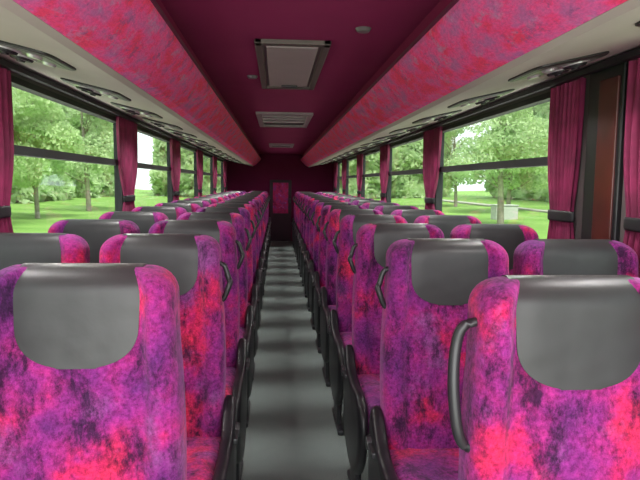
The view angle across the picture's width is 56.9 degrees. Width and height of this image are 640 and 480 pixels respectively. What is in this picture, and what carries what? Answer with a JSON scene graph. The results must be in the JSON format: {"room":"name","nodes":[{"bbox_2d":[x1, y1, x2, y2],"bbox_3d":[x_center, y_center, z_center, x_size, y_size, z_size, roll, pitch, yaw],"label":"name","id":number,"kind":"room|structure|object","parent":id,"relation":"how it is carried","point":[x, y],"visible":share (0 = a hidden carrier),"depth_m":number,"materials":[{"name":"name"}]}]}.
{"room":"vehicle interior","nodes":[
{"label":"vehicle interior","id":0,"kind":"room"},
{"bbox_2d":[1,67,226,191],"bbox_3d":[-1.583,-0.291,6.153,0.050,1.960,13.900,0,6,-4],"label":"wall","id":1,"kind":"structure","parent":0,"point":[12,72],"depth_m":3.23,"materials":[{"name":"plastic"}]},
{"bbox_2d":[0,40,75,70],"bbox_3d":[-0.952,-0.607,1.907,0.256,0.072,0.290,0,6,-4],"label":"vent panel","id":2,"kind":"object","parent":1,"relation":"attached to","point":[23,54],"visible":0.97,"depth_m":1.84,"materials":[{"name":"plastic"}]},
{"bbox_2d":[26,53,42,59],"bbox_3d":[-0.898,-0.576,1.854,0.052,0.010,0.052,14,4,-5],"label":"light","id":3,"kind":"object","parent":2,"relation":"attached to","point":[33,56],"depth_m":1.84,"materials":[{"name":"silver metal"}]},
{"bbox_2d":[41,61,56,67],"bbox_3d":[-0.906,-0.587,1.973,0.052,0.010,0.052,14,4,-5],"label":"light","id":4,"kind":"object","parent":2,"relation":"attached to","point":[49,64],"depth_m":1.96,"materials":[{"name":"silver metal"}]},
{"bbox_2d":[60,78,130,100],"bbox_3d":[-1.007,-0.681,2.672,0.256,0.072,0.290,0,6,-4],"label":"vent panel","id":5,"kind":"object","parent":1,"relation":"attached to","point":[92,90],"visible":0.98,"depth_m":2.58,"materials":[{"name":"plastic"}]},
{"bbox_2d":[0,57,229,210],"bbox_3d":[-1.548,-0.684,6.143,0.105,0.786,13.750,0,6,-4],"label":"window","id":6,"kind":"structure","parent":1,"relation":"in","point":[18,83],"depth_m":3.16,"materials":[{"name":"black metal"}]},
{"bbox_2d":[0,66,13,232],"bbox_3d":[-1.245,-0.272,2.222,0.050,0.784,0.440,0,6,-4],"label":"curtain","id":7,"kind":"object","parent":6,"relation":"hanging from","point":[6,105],"visible":0.83,"depth_m":2.34,"materials":[{"name":"fabric"}]},
{"bbox_2d":[116,116,137,210],"bbox_3d":[-1.395,-0.475,4.313,0.048,0.784,0.600,0,6,-3],"label":"curtain","id":8,"kind":"object","parent":6,"relation":"hanging from","point":[126,130],"visible":0.79,"depth_m":4.25,"materials":[{"name":"fabric"}]},
{"bbox_2d":[170,138,180,200],"bbox_3d":[-1.540,-0.670,6.316,0.048,0.784,0.600,0,6,-4],"label":"curtain","id":9,"kind":"object","parent":6,"relation":"hanging from","point":[175,146],"visible":0.79,"depth_m":6.25,"materials":[{"name":"fabric"}]},
{"bbox_2d":[196,149,202,195],"bbox_3d":[-1.681,-0.861,8.287,0.048,0.784,0.600,0,6,-3],"label":"curtain","id":10,"kind":"object","parent":6,"relation":"hanging from","point":[199,154],"visible":0.8,"depth_m":8.19,"materials":[{"name":"fabric"}]},
{"bbox_2d":[212,156,216,193],"bbox_3d":[-1.824,-1.054,10.272,0.048,0.784,0.600,0,6,-3],"label":"curtain","id":11,"kind":"object","parent":6,"relation":"hanging from","point":[214,158],"visible":0.73,"depth_m":10.16,"materials":[{"name":"fabric"}]},
{"bbox_2d":[223,160,226,191],"bbox_3d":[-1.965,-1.244,12.222,0.051,0.784,0.601,0,6,-4],"label":"curtain","id":12,"kind":"object","parent":6,"relation":"hanging from","point":[224,161],"visible":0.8,"depth_m":12.13,"materials":[{"name":"fabric"}]},
{"bbox_2d":[110,102,162,118],"bbox_3d":[-1.062,-0.755,3.436,0.256,0.072,0.290,0,6,-4],"label":"vent panel","id":13,"kind":"object","parent":1,"relation":"attached to","point":[134,111],"visible":0.95,"depth_m":3.34,"materials":[{"name":"plastic"}]},
{"bbox_2d":[137,126,172,202],"bbox_3d":[-1.513,-0.584,5.299,0.053,0.750,1.850,0,6,-4],"label":"window","id":14,"kind":"structure","parent":1,"relation":"in","point":[139,129],"depth_m":5.82,"materials":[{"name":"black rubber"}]},
{"bbox_2d":[142,117,182,129],"bbox_3d":[-1.117,-0.830,4.200,0.256,0.072,0.290,0,6,-4],"label":"vent panel","id":15,"kind":"object","parent":1,"relation":"attached to","point":[157,123],"visible":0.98,"depth_m":4.10,"materials":[{"name":"plastic"}]},
{"bbox_2d":[163,127,196,137],"bbox_3d":[-1.172,-0.904,4.965,0.256,0.072,0.290,0,6,-4],"label":"vent panel","id":16,"kind":"object","parent":1,"relation":"attached to","point":[175,132],"visible":0.98,"depth_m":4.87,"materials":[{"name":"plastic"}]},
{"bbox_2d":[180,143,197,196],"bbox_3d":[-1.656,-0.777,7.284,0.053,0.750,1.850,0,6,-4],"label":"window","id":17,"kind":"structure","parent":1,"relation":"in","point":[194,172],"depth_m":8.15,"materials":[{"name":"black metal"}]},
{"bbox_2d":[203,153,213,193],"bbox_3d":[-1.799,-0.971,9.270,0.053,0.750,1.850,0,6,-4],"label":"window","id":18,"kind":"structure","parent":1,"relation":"in","point":[210,174],"depth_m":10.14,"materials":[{"name":"black metal"}]},
{"bbox_2d":[217,158,223,191],"bbox_3d":[-1.940,-1.161,11.230,0.053,0.750,1.800,0,6,-4],"label":"window","id":19,"kind":"structure","parent":1,"relation":"in","point":[219,160],"depth_m":12.08,"materials":[{"name":"black metal"}]},
{"bbox_2d":[227,154,333,240],"bbox_3d":[-0.880,-0.958,13.170,2.460,1.960,0.060,0,6,-4],"label":"wall","id":20,"kind":"structure","parent":0,"point":[240,177],"depth_m":13.09,"materials":[{"name":"paint"}]},
{"bbox_2d":[270,180,291,240],"bbox_3d":[-0.879,-0.653,13.132,0.480,1.360,0.076,0,6,-4],"label":"door","id":21,"kind":"structure","parent":20,"relation":"in","point":[280,190],"depth_m":13.12,"materials":[{"name":"paint"}]},
{"bbox_2d":[160,0,439,154],"bbox_3d":[-0.371,-1.242,6.173,1.600,0.040,13.950,0,6,-4],"label":"ceiling","id":22,"kind":"structure","parent":0,"point":[221,34],"depth_m":2.61,"materials":[{"name":"fabric"}]},
{"bbox_2d":[0,0,260,165],"bbox_3d":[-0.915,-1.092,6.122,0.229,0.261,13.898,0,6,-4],"label":"luggage rack","id":23,"kind":"object","parent":22,"relation":"attached to","point":[139,40],"visible":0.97,"depth_m":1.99,"materials":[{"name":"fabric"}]},
{"bbox_2d":[269,143,293,147],"bbox_3d":[-0.641,-1.565,9.774,0.400,0.024,0.800,0,6,-4],"label":"ceiling vent","id":24,"kind":"object","parent":22,"relation":"in","point":[271,145],"visible":0.98,"depth_m":9.63,"materials":[{"name":"plastic"}]},
{"bbox_2d":[256,112,312,127],"bbox_3d":[-0.356,-1.181,5.828,0.510,0.024,1.250,0,6,-4],"label":"ceiling vent","id":25,"kind":"object","parent":22,"relation":"in","point":[265,119],"visible":1,"depth_m":5.67,"materials":[{"name":"plastic"}]},
{"bbox_2d":[262,115,306,122],"bbox_3d":[-0.348,-1.168,5.714,0.410,0.012,0.580,0,6,-4],"label":"grille","id":26,"kind":"object","parent":25,"relation":"attached to","point":[265,119],"depth_m":5.67,"materials":[{"name":"plastic"}]},
{"bbox_2d":[254,39,330,89],"bbox_3d":[-0.163,-0.920,3.193,0.336,0.035,1.260,0,6,-4],"label":"roof hatch","id":27,"kind":"object","parent":22,"relation":"attached to","point":[282,63],"visible":0.99,"depth_m":2.97,"materials":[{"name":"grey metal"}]},
{"bbox_2d":[355,26,370,33],"bbox_3d":[0.173,-0.843,2.368,0.068,0.016,0.068,0,6,-4],"label":"button","id":28,"kind":"object","parent":22,"relation":"attached to","point":[362,29],"visible":1,"depth_m":2.35,"materials":[{"name":"plastic"}]},
{"bbox_2d":[300,0,639,166],"bbox_3d":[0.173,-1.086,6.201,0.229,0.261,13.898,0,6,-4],"label":"luggage rack","id":29,"kind":"object","parent":22,"relation":"attached to","point":[459,42],"visible":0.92,"depth_m":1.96,"materials":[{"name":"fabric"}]},
{"bbox_2d":[241,241,368,479],"bbox_3d":[-0.395,0.718,6.362,2.460,0.060,13.950,0,6,-4],"label":"floor","id":30,"kind":"structure","parent":0,"point":[291,432],"depth_m":3.58,"materials":[{"name":"plastic"}]},
{"bbox_2d":[0,233,89,269],"bbox_3d":[-0.963,0.561,1.762,0.430,1.123,0.627,0,6,-4],"label":"seat","id":31,"kind":"object","parent":30,"relation":"on","point":[15,248],"visible":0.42,"depth_m":1.92,"materials":[{"name":"leather"}]},
{"bbox_2d":[0,263,186,479],"bbox_3d":[-0.466,0.634,1.059,0.481,1.123,0.627,0,6,-4],"label":"seat","id":32,"kind":"object","parent":30,"relation":"on","point":[92,386],"visible":1,"depth_m":1.21,"materials":[{"name":"fabric"}]},
{"bbox_2d":[48,219,139,262],"bbox_3d":[-1.016,0.489,2.496,0.430,1.123,0.627,0,6,-4],"label":"seat","id":33,"kind":"object","parent":30,"relation":"on","point":[95,232],"visible":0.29,"depth_m":2.65,"materials":[{"name":"leather"}]},
{"bbox_2d":[99,211,168,233],"bbox_3d":[-1.069,0.418,3.231,0.430,1.123,0.627,0,6,-4],"label":"seat","id":34,"kind":"object","parent":30,"relation":"on","point":[144,220],"visible":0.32,"depth_m":3.39,"materials":[{"name":"leather"}]},
{"bbox_2d":[132,206,186,219],"bbox_3d":[-1.122,0.346,3.966,0.430,1.123,0.627,0,6,-4],"label":"seat","id":35,"kind":"object","parent":30,"relation":"on","point":[172,212],"visible":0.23,"depth_m":4.13,"materials":[{"name":"leather"}]},
{"bbox_2d":[99,233,239,479],"bbox_3d":[-0.497,0.563,1.795,0.481,1.123,0.627,0,6,-4],"label":"seat","id":36,"kind":"object","parent":30,"relation":"on","point":[212,428],"visible":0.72,"depth_m":1.95,"materials":[{"name":"fabric"}]},
{"bbox_2d":[187,436,220,479],"bbox_3d":[-0.520,0.727,1.751,0.430,0.144,0.510,0,6,-4],"label":"seat cushion","id":37,"kind":"object","parent":36,"relation":"on","point":[203,452],"depth_m":1.79,"materials":[{"name":"pink fabric"}]},
{"bbox_2d":[155,203,200,211],"bbox_3d":[-1.175,0.275,4.700,0.430,1.123,0.627,0,6,-4],"label":"seat","id":38,"kind":"object","parent":30,"relation":"on","point":[190,207],"visible":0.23,"depth_m":4.86,"materials":[{"name":"leather"}]},
{"bbox_2d":[171,200,210,206],"bbox_3d":[-1.228,0.203,5.435,0.430,1.123,0.627,0,6,-4],"label":"seat","id":39,"kind":"object","parent":30,"relation":"on","point":[201,203],"visible":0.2,"depth_m":5.60,"materials":[{"name":"leather"}]},
{"bbox_2d":[148,220,249,479],"bbox_3d":[-0.550,0.492,2.530,0.481,1.123,0.627,0,6,-4],"label":"seat","id":40,"kind":"object","parent":30,"relation":"on","point":[224,232],"visible":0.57,"depth_m":2.67,"materials":[{"name":"fabric"}]},
{"bbox_2d":[225,367,236,396],"bbox_3d":[-0.573,0.656,2.485,0.430,0.144,0.510,0,6,-4],"label":"seat cushion","id":41,"kind":"object","parent":40,"relation":"on","point":[231,372],"depth_m":2.47,"materials":[{"name":"fabric"}]},
{"bbox_2d":[184,198,217,203],"bbox_3d":[-1.280,0.132,6.170,0.430,1.123,0.627,0,6,-4],"label":"seat","id":42,"kind":"object","parent":30,"relation":"on","point":[210,200],"visible":0.16,"depth_m":6.34,"materials":[{"name":"leather"}]},
{"bbox_2d":[177,212,255,427],"bbox_3d":[-0.603,0.420,3.265,0.481,1.123,0.627,0,6,-4],"label":"seat","id":43,"kind":"object","parent":30,"relation":"on","point":[247,323],"visible":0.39,"depth_m":3.41,"materials":[{"name":"fabric"}]},
{"bbox_2d":[239,327,245,339],"bbox_3d":[-0.626,0.585,3.220,0.430,0.144,0.510,0,6,-4],"label":"seat cushion","id":44,"kind":"object","parent":43,"relation":"on","point":[242,330],"depth_m":3.28,"materials":[{"name":"fabric"}]},
{"bbox_2d":[196,207,259,379],"bbox_3d":[-0.655,0.349,3.999,0.481,1.123,0.627,0,6,-4],"label":"seat","id":45,"kind":"object","parent":30,"relation":"on","point":[253,299],"visible":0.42,"depth_m":4.15,"materials":[{"name":"fabric"}]},
{"bbox_2d":[208,203,261,347],"bbox_3d":[-0.708,0.277,4.734,0.481,1.123,0.627,0,6,-4],"label":"seat","id":46,"kind":"object","parent":30,"relation":"on","point":[256,273],"visible":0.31,"depth_m":4.89,"materials":[{"name":"fabric"}]},
{"bbox_2d":[218,201,263,322],"bbox_3d":[-0.761,0.206,5.469,0.481,1.123,0.627,0,6,-4],"label":"seat","id":47,"kind":"object","parent":30,"relation":"on","point":[259,261],"visible":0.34,"depth_m":5.62,"materials":[{"name":"fabric"}]},
{"bbox_2d":[225,198,265,305],"bbox_3d":[-0.814,0.134,6.203,0.481,1.123,0.627,0,6,-4],"label":"seat","id":48,"kind":"object","parent":30,"relation":"on","point":[261,251],"visible":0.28,"depth_m":6.36,"materials":[{"name":"fabric"}]},
{"bbox_2d":[232,197,266,294],"bbox_3d":[-0.867,0.063,6.938,0.481,1.123,0.627,0,6,-4],"label":"seat","id":49,"kind":"object","parent":30,"relation":"on","point":[263,244],"visible":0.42,"depth_m":7.10,"materials":[{"name":"fabric"}]},
{"bbox_2d":[235,196,267,284],"bbox_3d":[-0.920,-0.009,7.673,0.481,1.123,0.627,0,6,-4],"label":"seat","id":50,"kind":"object","parent":30,"relation":"on","point":[260,197],"visible":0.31,"depth_m":7.83,"materials":[{"name":"fabric"}]},
{"bbox_2d":[239,194,268,272],"bbox_3d":[-0.973,-0.080,8.407,0.481,1.123,0.627,0,6,-4],"label":"seat","id":51,"kind":"object","parent":30,"relation":"on","point":[265,233],"visible":0.2,"depth_m":8.56,"materials":[{"name":"fabric"}]},
{"bbox_2d":[245,193,269,264],"bbox_3d":[-1.026,-0.151,9.142,0.481,1.123,0.627,0,6,-4],"label":"seat","id":52,"kind":"object","parent":30,"relation":"on","point":[263,195],"visible":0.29,"depth_m":9.30,"materials":[{"name":"fabric"}]},
{"bbox_2d":[247,192,270,255],"bbox_3d":[-1.132,-0.294,10.611,0.481,1.123,0.627,0,6,-4],"label":"seat","id":53,"kind":"object","parent":30,"relation":"on","point":[268,223],"visible":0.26,"depth_m":10.78,"materials":[{"name":"fabric"}]},
{"bbox_2d":[294,193,309,262],"bbox_3d":[-0.180,-0.206,9.822,0.481,1.123,0.627,0,6,-4],"label":"seat","id":54,"kind":"object","parent":30,"relation":"on","point":[297,226],"visible":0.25,"depth_m":9.95,"materials":[{"name":"fabric"}]},
{"bbox_2d":[292,192,313,251],"bbox_3d":[-0.286,-0.349,11.291,0.481,1.123,0.627,0,6,-4],"label":"seat","id":55,"kind":"object","parent":30,"relation":"on","point":[294,221],"visible":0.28,"depth_m":11.42,"materials":[{"name":"fabric"}]},
{"bbox_2d":[293,193,316,256],"bbox_3d":[-0.234,-0.278,10.556,0.481,1.123,0.627,0,6,-4],"label":"seat","id":56,"kind":"object","parent":30,"relation":"on","point":[295,224],"visible":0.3,"depth_m":10.69,"materials":[{"name":"fabric"}]},
{"bbox_2d":[296,194,320,268],"bbox_3d":[-0.128,-0.135,9.087,0.481,1.123,0.627,0,6,-4],"label":"seat","id":57,"kind":"object","parent":30,"relation":"on","point":[303,195],"visible":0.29,"depth_m":9.22,"materials":[{"name":"fabric"}]},
{"bbox_2d":[297,195,327,276],"bbox_3d":[-0.075,-0.064,8.353,0.481,1.123,0.627,0,6,-4],"label":"seat","id":58,"kind":"object","parent":30,"relation":"on","point":[300,235],"visible":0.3,"depth_m":8.48,"materials":[{"name":"fabric"}]},
{"bbox_2d":[299,196,331,285],"bbox_3d":[-0.022,0.008,7.618,0.481,1.123,0.627,0,6,-4],"label":"seat","id":59,"kind":"object","parent":30,"relation":"on","point":[302,240],"visible":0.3,"depth_m":7.74,"materials":[{"name":"fabric"}]},
{"bbox_2d":[301,198,337,297],"bbox_3d":[0.031,0.079,6.883,0.481,1.123,0.627,0,6,-4],"label":"seat","id":60,"kind":"object","parent":30,"relation":"on","point":[305,246],"visible":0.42,"depth_m":7.01,"materials":[{"name":"fabric"}]},
{"bbox_2d":[304,200,344,311],"bbox_3d":[0.084,0.151,6.149,0.481,1.123,0.627,0,6,-4],"label":"seat","id":61,"kind":"object","parent":30,"relation":"on","point":[309,254],"visible":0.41,"depth_m":6.27,"materials":[{"name":"fabric"}]},
{"bbox_2d":[308,202,354,329],"bbox_3d":[0.137,0.222,5.414,0.481,1.123,0.627,0,6,-4],"label":"seat","id":62,"kind":"object","parent":30,"relation":"on","point":[313,264],"visible":0.3,"depth_m":5.53,"materials":[{"name":"fabric"}]},
{"bbox_2d":[312,205,366,352],"bbox_3d":[0.190,0.293,4.679,0.481,1.123,0.627,0,6,-4],"label":"seat","id":63,"kind":"object","parent":30,"relation":"on","point":[319,282],"visible":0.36,"depth_m":4.80,"materials":[{"name":"fabric"}]},
{"bbox_2d":[318,209,383,386],"bbox_3d":[0.243,0.365,3.945,0.481,1.123,0.627,0,6,-4],"label":"seat","id":64,"kind":"object","parent":30,"relation":"on","point":[327,302],"visible":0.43,"depth_m":4.06,"materials":[{"name":"fabric"}]},
{"bbox_2d":[327,214,406,435],"bbox_3d":[0.296,0.436,3.210,0.481,1.123,0.627,0,6,-4],"label":"seat","id":65,"kind":"object","parent":30,"relation":"on","point":[339,329],"visible":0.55,"depth_m":3.33,"materials":[{"name":"fabric"}]},
{"bbox_2d":[339,332,351,349],"bbox_3d":[0.323,0.601,3.169,0.430,0.144,0.510,0,6,-4],"label":"seat cushion","id":66,"kind":"object","parent":65,"relation":"on","point":[345,338],"depth_m":3.16,"materials":[{"name":"purple fabric"}]},
{"bbox_2d":[352,200,385,204],"bbox_3d":[0.543,0.153,6.182,0.430,1.123,0.627,0,6,-4],"label":"seat","id":67,"kind":"object","parent":30,"relation":"on","point":[356,202],"visible":0.18,"depth_m":6.35,"materials":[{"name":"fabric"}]},
{"bbox_2d":[361,202,398,208],"bbox_3d":[0.596,0.225,5.447,0.430,1.123,0.627,0,6,-4],"label":"seat","id":68,"kind":"object","parent":30,"relation":"on","point":[370,205],"visible":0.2,"depth_m":5.61,"materials":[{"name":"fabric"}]},
{"bbox_2d":[341,223,443,479],"bbox_3d":[0.349,0.508,2.475,0.481,1.123,0.627,0,6,-4],"label":"seat","id":69,"kind":"object","parent":30,"relation":"on","point":[360,371],"visible":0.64,"depth_m":2.60,"materials":[{"name":"fabric"}]},
{"bbox_2d":[357,374,379,432],"bbox_3d":[0.376,0.672,2.434,0.430,0.144,0.510,0,6,-4],"label":"seat cushion","id":70,"kind":"object","parent":69,"relation":"on","point":[368,385],"depth_m":2.34,"materials":[{"name":"purple fabric"}]},
{"bbox_2d":[374,205,417,214],"bbox_3d":[0.649,0.296,4.713,0.430,1.123,0.627,0,6,-4],"label":"seat","id":71,"kind":"object","parent":30,"relation":"on","point":[385,209],"visible":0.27,"depth_m":4.87,"materials":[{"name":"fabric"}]},
{"bbox_2d":[390,209,444,222],"bbox_3d":[0.702,0.367,3.978,0.430,1.123,0.627,0,6,-4],"label":"seat","id":72,"kind":"object","parent":30,"relation":"on","point":[409,215],"visible":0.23,"depth_m":4.14,"materials":[{"name":"leather"}]},
{"bbox_2d":[365,238,508,479],"bbox_3d":[0.402,0.579,1.741,0.481,1.123,0.627,0,6,-4],"label":"seat","id":73,"kind":"object","parent":30,"relation":"on","point":[430,282],"visible":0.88,"depth_m":1.88,"materials":[{"name":"fabric"}]},
{"bbox_2d":[389,448,458,479],"bbox_3d":[0.429,0.744,1.700,0.430,0.144,0.510,0,6,-4],"label":"seat cushion","id":74,"kind":"object","parent":73,"relation":"on","point":[404,463],"depth_m":1.77,"materials":[{"name":"purple fabric"}]},
{"bbox_2d":[414,215,481,237],"bbox_3d":[0.755,0.439,3.243,0.430,1.123,0.627,0,6,-4],"label":"seat","id":75,"kind":"object","parent":30,"relation":"on","point":[446,223],"visible":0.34,"depth_m":3.40,"materials":[{"name":"leather"}]},
{"bbox_2d":[450,224,538,274],"bbox_3d":[0.808,0.510,2.509,0.430,1.123,0.627,0,6,-4],"label":"seat","id":76,"kind":"object","parent":30,"relation":"on","point":[509,236],"visible":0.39,"depth_m":2.67,"materials":[{"name":"fabric"}]},
{"bbox_2d":[447,275,639,479],"bbox_3d":[0.480,0.655,0.968,0.481,1.123,0.627,0,6,-4],"label":"seat","id":77,"kind":"object","parent":30,"relation":"on","point":[551,391],"visible":1,"depth_m":1.12,"materials":[{"name":"fabric"}]},
{"bbox_2d":[513,239,638,277],"bbox_3d":[0.861,0.582,1.774,0.430,1.123,0.627,0,6,-4],"label":"seat","id":78,"kind":"object","parent":30,"relation":"on","point":[536,256],"visible":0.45,"depth_m":1.93,"materials":[{"name":"leather"}]},
{"bbox_2d":[333,57,638,242],"bbox_3d":[0.821,-0.278,6.328,0.050,1.960,13.900,0,6,-4],"label":"wall","id":79,"kind":"structure","parent":0,"point":[578,207],"depth_m":2.44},
{"bbox_2d":[345,156,356,194],"bbox_3d":[0.561,-0.999,9.865,0.053,0.750,1.900,0,6,-4],"label":"window","id":80,"kind":"structure","parent":79,"relation":"in","point":[353,158],"depth_m":10.76,"materials":[{"name":"black metal"}]},
{"bbox_2d":[361,149,379,197],"bbox_3d":[0.708,-0.801,7.830,0.053,0.750,1.900,0,6,-4],"label":"window","id":81,"kind":"structure","parent":79,"relation":"in","point":[377,150],"depth_m":8.71,"materials":[{"name":"black metal"}]},
{"bbox_2d":[372,132,405,140],"bbox_3d":[0.593,-0.895,5.093,0.256,0.072,0.290,0,6,-4],"label":"vent panel","id":82,"kind":"object","parent":79,"relation":"attached to","point":[398,134],"visible":0.96,"depth_m":4.99,"materials":[{"name":"plastic"}]},
{"bbox_2d":[386,134,423,202],"bbox_3d":[0.856,-0.601,5.770,0.053,0.750,1.950,0,6,-4],"label":"window","id":83,"kind":"structure","parent":79,"relation":"in","point":[420,137],"depth_m":6.18,"materials":[{"name":"black metal"}]},
{"bbox_2d":[389,123,428,133],"bbox_3d":[0.648,-0.820,4.329,0.256,0.072,0.290,0,6,-4],"label":"vent panel","id":84,"kind":"object","parent":79,"relation":"attached to","point":[412,128],"visible":0.96,"depth_m":4.23,"materials":[{"name":"plastic"}]},
{"bbox_2d":[412,110,461,123],"bbox_3d":[0.703,-0.746,3.564,0.256,0.072,0.290,0,6,-4],"label":"vent panel","id":85,"kind":"object","parent":79,"relation":"attached to","point":[439,117],"visible":0.95,"depth_m":3.47,"materials":[{"name":"plastic"}]},
{"bbox_2d":[447,89,514,107],"bbox_3d":[0.758,-0.672,2.800,0.256,0.072,0.290,0,6,-4],"label":"vent panel","id":86,"kind":"object","parent":79,"relation":"attached to","point":[483,99],"visible":0.96,"depth_m":2.71,"materials":[{"name":"plastic"}]},
{"bbox_2d":[331,47,639,211],"bbox_3d":[0.791,-0.672,6.312,0.105,0.786,13.750,0,6,-4],"label":"window","id":87,"kind":"structure","parent":79,"relation":"in","point":[543,98],"depth_m":3.22,"materials":[{"name":"black metal"}]},
{"bbox_2d":[334,162,337,192],"bbox_3d":[0.326,-1.241,12.484,0.051,0.784,0.560,0,6,-4],"label":"curtain","id":88,"kind":"object","parent":87,"relation":"hanging from","point":[336,163],"visible":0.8,"depth_m":12.38,"materials":[{"name":"fabric"}]},
{"bbox_2d":[342,159,346,193],"bbox_3d":[0.441,-1.087,10.893,0.048,0.784,0.560,0,6,-3],"label":"curtain","id":89,"kind":"object","parent":87,"relation":"hanging from","point":[344,162],"visible":0.75,"depth_m":10.79,"materials":[{"name":"fabric"}]},
{"bbox_2d":[357,153,362,196],"bbox_3d":[0.588,-0.887,8.841,0.050,0.784,0.560,0,6,-4],"label":"curtain","id":90,"kind":"object","parent":87,"relation":"hanging from","point":[360,156],"visible":0.82,"depth_m":8.74,"materials":[{"name":"fabric"}]},
{"bbox_2d":[380,144,389,202],"bbox_3d":[0.735,-0.689,6.809,0.048,0.784,0.560,0,6,-5],"label":"curtain","id":91,"kind":"object","parent":87,"relation":"hanging from","point":[384,150],"visible":0.84,"depth_m":6.75,"materials":[{"name":"fabric"}]},
{"bbox_2d":[423,126,442,209],"bbox_3d":[0.885,-0.487,4.726,0.048,0.784,0.561,0,6,-5],"label":"curtain","id":92,"kind":"object","parent":87,"relation":"hanging from","point":[432,139],"visible":0.78,"depth_m":4.68,"materials":[{"name":"fabric"}]},
{"bbox_2d":[547,77,585,238],"bbox_3d":[1.042,-0.275,2.545,0.048,0.784,0.300,0,6,-6],"label":"curtain","id":93,"kind":"object","parent":87,"relation":"hanging from","point":[567,100],"visible":0.84,"depth_m":2.51,"materials":[{"name":"fabric"}]},
{"bbox_2d":[623,57,639,277],"bbox_3d":[1.087,-0.213,1.914,0.050,0.784,0.401,0,6,-4],"label":"curtain","id":94,"kind":"object","parent":87,"relation":"hanging from","point":[631,226],"visible":0.8,"depth_m":2.02,"materials":[{"name":"fabric"}]},
{"bbox_2d":[508,51,608,81],"bbox_3d":[0.813,-0.597,2.035,0.256,0.072,0.290,0,6,-4],"label":"vent panel","id":95,"kind":"object","parent":79,"relation":"attached to","point":[555,69],"visible":0.98,"depth_m":1.95,"materials":[{"name":"plastic"}]},
{"bbox_2d":[527,74,540,79],"bbox_3d":[0.758,-0.578,2.094,0.052,0.010,0.052,-13,6,-3],"label":"light","id":96,"kind":"object","parent":95,"relation":"attached to","point":[537,75],"depth_m":2.08,"materials":[{"name":"silver metal"}]},
{"bbox_2d":[541,68,555,73],"bbox_3d":[0.767,-0.567,1.974,0.052,0.010,0.052,-13,6,-3],"label":"light","id":97,"kind":"object","parent":95,"relation":"attached to","point":[549,70],"depth_m":1.96,"materials":[{"name":"silver metal"}]},
{"bbox_2d":[581,61,628,241],"bbox_3d":[1.075,-0.080,2.271,0.032,1.150,0.240,0,6,-4],"label":"pillar cover","id":98,"kind":"structure","parent":79,"relation":"attached to","point":[604,156],"depth_m":2.20,"materials":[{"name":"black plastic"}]},
{"label":"outside","id":99,"kind":"structure","parent":0,"visible":0},
{"bbox_2d":[10,189,548,238],"bbox_3d":[-0.716,-0.879,9.936,220.000,4.426,220.000,0,6,-4],"label":"lawn","id":100,"kind":"structure","parent":99,"point":[23,219],"depth_m":46.94,"materials":[{"name":"green plant"}]},
{"bbox_2d":[12,90,20,114],"bbox_3d":[-16.026,-4.971,25.560,6.477,9.765,5.918,1,6,2],"label":"tree","id":101,"kind":"object","parent":100,"relation":"on","point":[13,95],"visible":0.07,"depth_m":27.18,"materials":[{"name":"green plant"}]},
{"bbox_2d":[12,87,85,217],"bbox_3d":[-16.515,-4.957,34.561,5.620,8.020,5.346,-4,8,-43],"label":"tree","id":102,"kind":"object","parent":100,"relation":"on","point":[49,134],"visible":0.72,"depth_m":33.30,"materials":[{"name":"green plant"}]},
{"bbox_2d":[10,89,114,203],"bbox_3d":[-25.650,-10.536,36.423,7.389,18.577,83.329,0,6,-4],"label":"foliage","id":103,"kind":"object","parent":100,"relation":"on","point":[103,186],"visible":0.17,"depth_m":59.58,"materials":[{"name":"green plant"}]},
{"bbox_2d":[50,107,113,210],"bbox_3d":[-17.324,-7.137,43.593,5.925,10.570,6.123,1,6,5],"label":"tree","id":104,"kind":"object","parent":100,"relation":"on","point":[97,148],"visible":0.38,"depth_m":42.86,"materials":[{"name":"green plant"}]},
{"bbox_2d":[148,136,453,198],"bbox_3d":[-2.269,-18.799,87.443,45.293,26.443,7.727,0,6,-4],"label":"foliage","id":105,"kind":"object","parent":100,"relation":"on","point":[409,156],"visible":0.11,"depth_m":87.27,"materials":[{"name":"green plant"}]},
{"bbox_2d":[443,119,491,206],"bbox_3d":[12.969,-7.928,58.071,5.945,9.809,6.506,-4,7,-37],"label":"tree","id":106,"kind":"object","parent":100,"relation":"on","point":[454,133],"visible":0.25,"depth_m":57.44,"materials":[{"name":"green plant"}]},
{"bbox_2d":[447,106,548,223],"bbox_3d":[10.647,-6.093,33.616,6.437,11.112,6.229,1,6,6],"label":"tree","id":107,"kind":"object","parent":100,"relation":"on","point":[505,146],"visible":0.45,"depth_m":32.35,"materials":[{"name":"green plant"}]},
{"bbox_2d":[490,204,518,219],"bbox_3d":[12.334,-1.806,39.494,1.600,1.120,1.100,0,6,-4],"label":"bin","id":108,"kind":"object","parent":100,"relation":"on","point":[510,210],"visible":0.78,"depth_m":39.03,"materials":[{"name":"paint"}]},
{"bbox_2d":[466,111,548,203],"bbox_3d":[14.796,-6.219,45.615,7.195,8.864,6.356,2,6,13],"label":"tree","id":109,"kind":"object","parent":100,"relation":"on","point":[519,179],"visible":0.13,"depth_m":45.82,"materials":[{"name":"green plant"}]},
{"bbox_2d":[484,101,549,201],"bbox_3d":[27.880,-14.053,43.956,8.319,24.672,75.375,0,6,-4],"label":"foliage","id":110,"kind":"object","parent":100,"relation":"on","point":[541,110],"visible":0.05,"depth_m":67.88,"materials":[{"name":"green plant"}]},
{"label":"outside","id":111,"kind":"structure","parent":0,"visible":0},
{"bbox_2d":[423,198,547,212],"bbox_3d":[18.476,-0.827,31.469,1.400,0.140,100.000,0,6,-4],"label":"gravel path","id":112,"kind":"structure","parent":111,"point":[443,200],"depth_m":58.28,"materials":[{"name":"grey gravel"}]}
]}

